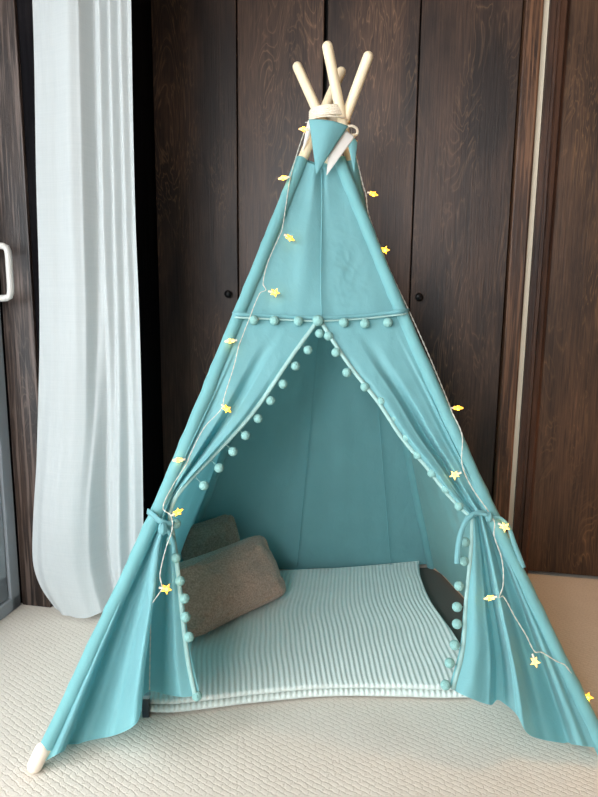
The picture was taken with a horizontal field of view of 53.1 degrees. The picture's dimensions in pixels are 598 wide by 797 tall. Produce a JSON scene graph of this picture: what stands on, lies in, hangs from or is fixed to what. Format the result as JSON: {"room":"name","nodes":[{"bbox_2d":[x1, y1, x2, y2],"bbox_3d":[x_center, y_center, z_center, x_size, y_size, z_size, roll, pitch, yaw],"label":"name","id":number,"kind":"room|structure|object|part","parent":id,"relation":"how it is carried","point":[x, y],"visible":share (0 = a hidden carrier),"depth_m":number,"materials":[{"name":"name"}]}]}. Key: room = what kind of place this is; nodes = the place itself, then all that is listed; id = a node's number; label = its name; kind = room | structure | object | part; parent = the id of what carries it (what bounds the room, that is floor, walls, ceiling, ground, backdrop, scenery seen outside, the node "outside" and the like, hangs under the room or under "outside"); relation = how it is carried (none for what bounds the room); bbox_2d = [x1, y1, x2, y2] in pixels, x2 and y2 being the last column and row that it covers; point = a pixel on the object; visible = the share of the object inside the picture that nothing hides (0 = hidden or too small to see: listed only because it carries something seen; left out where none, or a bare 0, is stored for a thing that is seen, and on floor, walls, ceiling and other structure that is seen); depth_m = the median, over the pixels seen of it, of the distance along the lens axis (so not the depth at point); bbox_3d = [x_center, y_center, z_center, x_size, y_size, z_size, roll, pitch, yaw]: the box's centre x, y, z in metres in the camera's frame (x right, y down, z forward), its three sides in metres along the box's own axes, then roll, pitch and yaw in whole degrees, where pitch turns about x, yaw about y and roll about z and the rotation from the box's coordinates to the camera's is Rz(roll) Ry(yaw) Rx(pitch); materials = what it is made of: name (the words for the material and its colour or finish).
{"room":"children's room","nodes":[
{"label":"children's room","id":0,"kind":"room"},
{"bbox_2d":[0,564,597,796],"bbox_3d":[0.347,1.041,0.160,3.762,0.100,4.850,2,9,10],"label":"floor","id":1,"kind":"structure","parent":0,"point":[329,746],"depth_m":1.37,"materials":[{"name":"carpet"}]},
{"bbox_2d":[0,0,163,602],"bbox_3d":[-0.736,-0.572,2.083,0.262,2.450,0.630,2,9,10],"label":"wall pier","id":2,"kind":"object","parent":1,"relation":"on","point":[142,62],"visible":0.11,"depth_m":2.20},
{"bbox_2d":[0,0,52,607],"bbox_3d":[-0.849,-0.527,1.800,0.104,2.450,0.050,2,9,10],"label":"glass door","id":3,"kind":"structure","parent":2,"relation":"attached to","point":[19,317],"depth_m":1.81,"materials":[{"name":"brown wood"}]},
{"bbox_2d":[32,0,142,617],"bbox_3d":[-0.606,-0.370,1.720,0.514,2.154,0.091,2,9,7],"label":"sheer curtain","id":4,"kind":"object","parent":2,"relation":"hanging from","point":[88,512],"visible":0.98,"depth_m":1.74,"materials":[{"name":"fabric"}]},
{"bbox_2d":[27,41,597,773],"bbox_3d":[0.057,-0.086,1.657,1.316,1.645,1.056,1,9,0],"label":"play teepee","id":5,"kind":"object","parent":1,"relation":"on","point":[339,444],"visible":0.98,"depth_m":1.47,"materials":[{"name":"teal fabric"}]},
{"bbox_2d":[142,627,150,717],"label":"string light","id":6,"kind":"object","parent":5,"relation":"hanging from","point":[146,712],"depth_m":1.44,"materials":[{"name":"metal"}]},
{"bbox_2d":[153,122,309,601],"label":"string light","id":7,"kind":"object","parent":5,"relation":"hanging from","point":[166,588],"depth_m":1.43,"materials":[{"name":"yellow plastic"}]},
{"bbox_3d":[-0.142,0.230,1.455,0.142,0.833,0.390,10,13,44],"label":"braid trim","id":8,"kind":"part","parent":5,"relation":"part of","materials":[{"name":"teal fabric"}]},
{"bbox_3d":[-0.431,0.052,1.591,0.648,1.361,0.810,8,12,37],"label":"panel","id":9,"kind":"part","parent":5,"relation":"part of","materials":[{"name":"teal fabric"}]},
{"bbox_3d":[0.036,-0.001,1.939,0.948,1.352,0.469,1,9,0],"label":"panel","id":10,"kind":"part","parent":5,"relation":"part of","materials":[{"name":"teal fabric"}]},
{"bbox_3d":[0.055,-0.408,1.521,0.403,0.411,0.153,1,9,0],"label":"panel","id":11,"kind":"part","parent":5,"relation":"part of","materials":[{"name":"teal fabric"}]},
{"bbox_3d":[0.055,-0.201,1.476,0.443,0.025,0.024,0,9,-2],"label":"braid trim","id":12,"kind":"part","parent":5,"relation":"part of","materials":[{"name":"teal fabric"}]},
{"bbox_2d":[302,115,356,175],"bbox_3d":[0.071,-0.654,1.575,0.135,0.150,0.148,-2,9,-13],"label":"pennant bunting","id":13,"kind":"object","parent":5,"relation":"hanging from","point":[330,139],"visible":1,"depth_m":1.51,"materials":[{"name":"teal fabric"}]},
{"bbox_3d":[0.079,-0.729,1.580,0.114,0.004,0.118,1,9,0],"label":"cord","id":14,"kind":"part","parent":13,"relation":"part of","materials":[{"name":"beige fabric"}]},
{"bbox_2d":[356,155,377,222],"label":"string light","id":15,"kind":"object","parent":5,"relation":"hanging from","point":[373,194],"depth_m":1.56,"materials":[{"name":"yellow plastic"}]},
{"bbox_3d":[0.206,0.231,1.407,0.403,0.811,0.139,4,10,23],"label":"braid trim","id":16,"kind":"part","parent":5,"relation":"part of","materials":[{"name":"teal fabric"}]},
{"bbox_3d":[0.594,0.049,1.686,0.756,1.360,0.659,8,12,39],"label":"panel","id":17,"kind":"part","parent":5,"relation":"part of","materials":[{"name":"teal fabric"}]},
{"bbox_2d":[409,311,488,511],"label":"string light","id":18,"kind":"object","parent":5,"relation":"hanging from","point":[454,475],"depth_m":1.43,"materials":[{"name":"yellow plastic"}]},
{"bbox_2d":[484,519,569,670],"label":"string light","id":19,"kind":"object","parent":5,"relation":"hanging from","point":[534,661],"depth_m":1.35,"materials":[{"name":"yellow plastic"}]},
{"bbox_2d":[420,568,463,642],"bbox_3d":[0.135,0.700,1.931,0.880,0.004,0.615,-1,9,-7],"label":"floor mat","id":20,"kind":"object","parent":1,"relation":"on","point":[440,592],"visible":0.17,"depth_m":2.06,"materials":[{"name":"grey fabric"}]},
{"bbox_2d":[141,561,468,712],"bbox_3d":[0.032,0.690,1.860,0.918,0.034,0.758,0,9,-5],"label":"mattress","id":21,"kind":"object","parent":20,"relation":"on","point":[370,630],"visible":0.72,"depth_m":1.70,"materials":[{"name":"white fabric"}]},
{"bbox_2d":[181,514,239,560],"bbox_3d":[-0.310,0.509,2.085,0.230,0.196,0.117,-2,10,-16],"label":"cushion","id":22,"kind":"object","parent":21,"relation":"on","point":[210,535],"visible":0.49,"depth_m":2.05,"materials":[{"name":"grey fabric"}]},
{"bbox_2d":[179,535,285,637],"bbox_3d":[-0.224,0.569,1.853,0.167,0.192,0.419,9,12,42],"label":"cushion","id":23,"kind":"object","parent":21,"relation":"on","point":[222,585],"visible":0.8,"depth_m":1.80,"materials":[{"name":"fabric"}]},
{"bbox_2d":[324,0,421,314],"bbox_3d":[0.779,-0.575,2.195,3.762,2.450,0.141,2,9,10],"label":"wall","id":24,"kind":"structure","parent":0,"point":[326,1],"depth_m":2.14,"materials":[{"name":"black wood"}]},
{"bbox_2d":[151,0,238,476],"bbox_3d":[-0.390,-0.531,2.286,0.320,2.288,0.063,2,9,10],"label":"door","id":25,"kind":"structure","parent":24,"relation":"in","point":[195,42],"depth_m":2.25,"materials":[{"name":"brown wood"}]},
{"bbox_3d":[-0.269,-0.397,2.269,0.029,0.029,0.032,2,9,10],"label":"knob","id":26,"kind":"part","parent":25,"relation":"part of","materials":[{"name":"black metal"}]},
{"bbox_2d":[237,0,324,296],"bbox_3d":[-0.072,-0.521,2.245,0.311,2.288,0.030,2,9,10],"label":"door","id":27,"kind":"structure","parent":24,"relation":"in","point":[273,35],"depth_m":2.14,"materials":[{"name":"brown wood"}]},
{"bbox_2d":[327,0,420,312],"bbox_3d":[0.249,-0.509,2.187,0.314,2.288,0.030,2,9,10],"label":"door","id":28,"kind":"structure","parent":24,"relation":"in","point":[384,113],"depth_m":2.08,"materials":[{"name":"brown wood"}]},
{"bbox_2d":[410,0,522,495],"bbox_3d":[0.565,-0.494,2.113,0.324,2.288,0.063,2,9,10],"label":"door","id":29,"kind":"structure","parent":24,"relation":"in","point":[470,49],"depth_m":2.08,"materials":[{"name":"brown wood"}]},
{"bbox_3d":[0.430,-0.364,2.144,0.029,0.029,0.032,2,9,10],"label":"knob","id":30,"kind":"part","parent":29,"relation":"part of","materials":[{"name":"black metal"}]},
{"bbox_2d":[491,0,543,533],"bbox_3d":[0.759,-0.556,2.078,0.057,2.450,0.080,2,9,10],"label":"trim","id":31,"kind":"structure","parent":24,"relation":"attached to","point":[532,12],"depth_m":2.05,"materials":[{"name":"brown wood"}]},
{"bbox_2d":[508,0,549,537],"bbox_3d":[0.798,-0.556,2.080,0.018,2.450,0.062,2,9,10],"label":"trim","id":32,"kind":"structure","parent":24,"relation":"attached to","point":[546,2],"depth_m":2.06,"materials":[{"name":"beige paint"}]},
{"bbox_2d":[512,0,570,574],"bbox_3d":[0.839,-0.553,2.067,0.064,2.450,0.074,2,9,10],"label":"trim","id":33,"kind":"structure","parent":24,"relation":"attached to","point":[559,10],"depth_m":2.05,"materials":[{"name":"brown wood"}]},
{"bbox_2d":[528,0,597,575],"bbox_3d":[1.254,-0.520,1.996,0.779,2.386,0.031,2,9,10],"label":"door","id":34,"kind":"structure","parent":24,"relation":"in","point":[564,525],"depth_m":2.09,"materials":[{"name":"brown wood"}]},
{"bbox_3d":[-1.329,-0.217,-0.150,0.120,2.450,4.028,2,9,10],"label":"wall","id":35,"kind":"structure","parent":0,"visible":0},
{"bbox_2d":[0,242,20,619],"bbox_3d":[-1.180,-0.201,0.292,0.188,2.278,3.096,2,9,10],"label":"glass door","id":36,"kind":"structure","parent":35,"relation":"in","point":[9,576],"depth_m":1.89,"materials":[{"name":"grey"}]},
{"bbox_3d":[-1.081,-0.314,1.013,0.035,2.181,1.531,2,9,10],"label":"sash","id":37,"kind":"part","parent":36,"relation":"part of","materials":[{"name":"grey"}]},
{"bbox_3d":[-0.878,-0.364,1.724,0.118,0.173,0.024,2,9,10],"label":"pull handle","id":38,"kind":"part","parent":36,"relation":"part of","materials":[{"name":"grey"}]}
]}

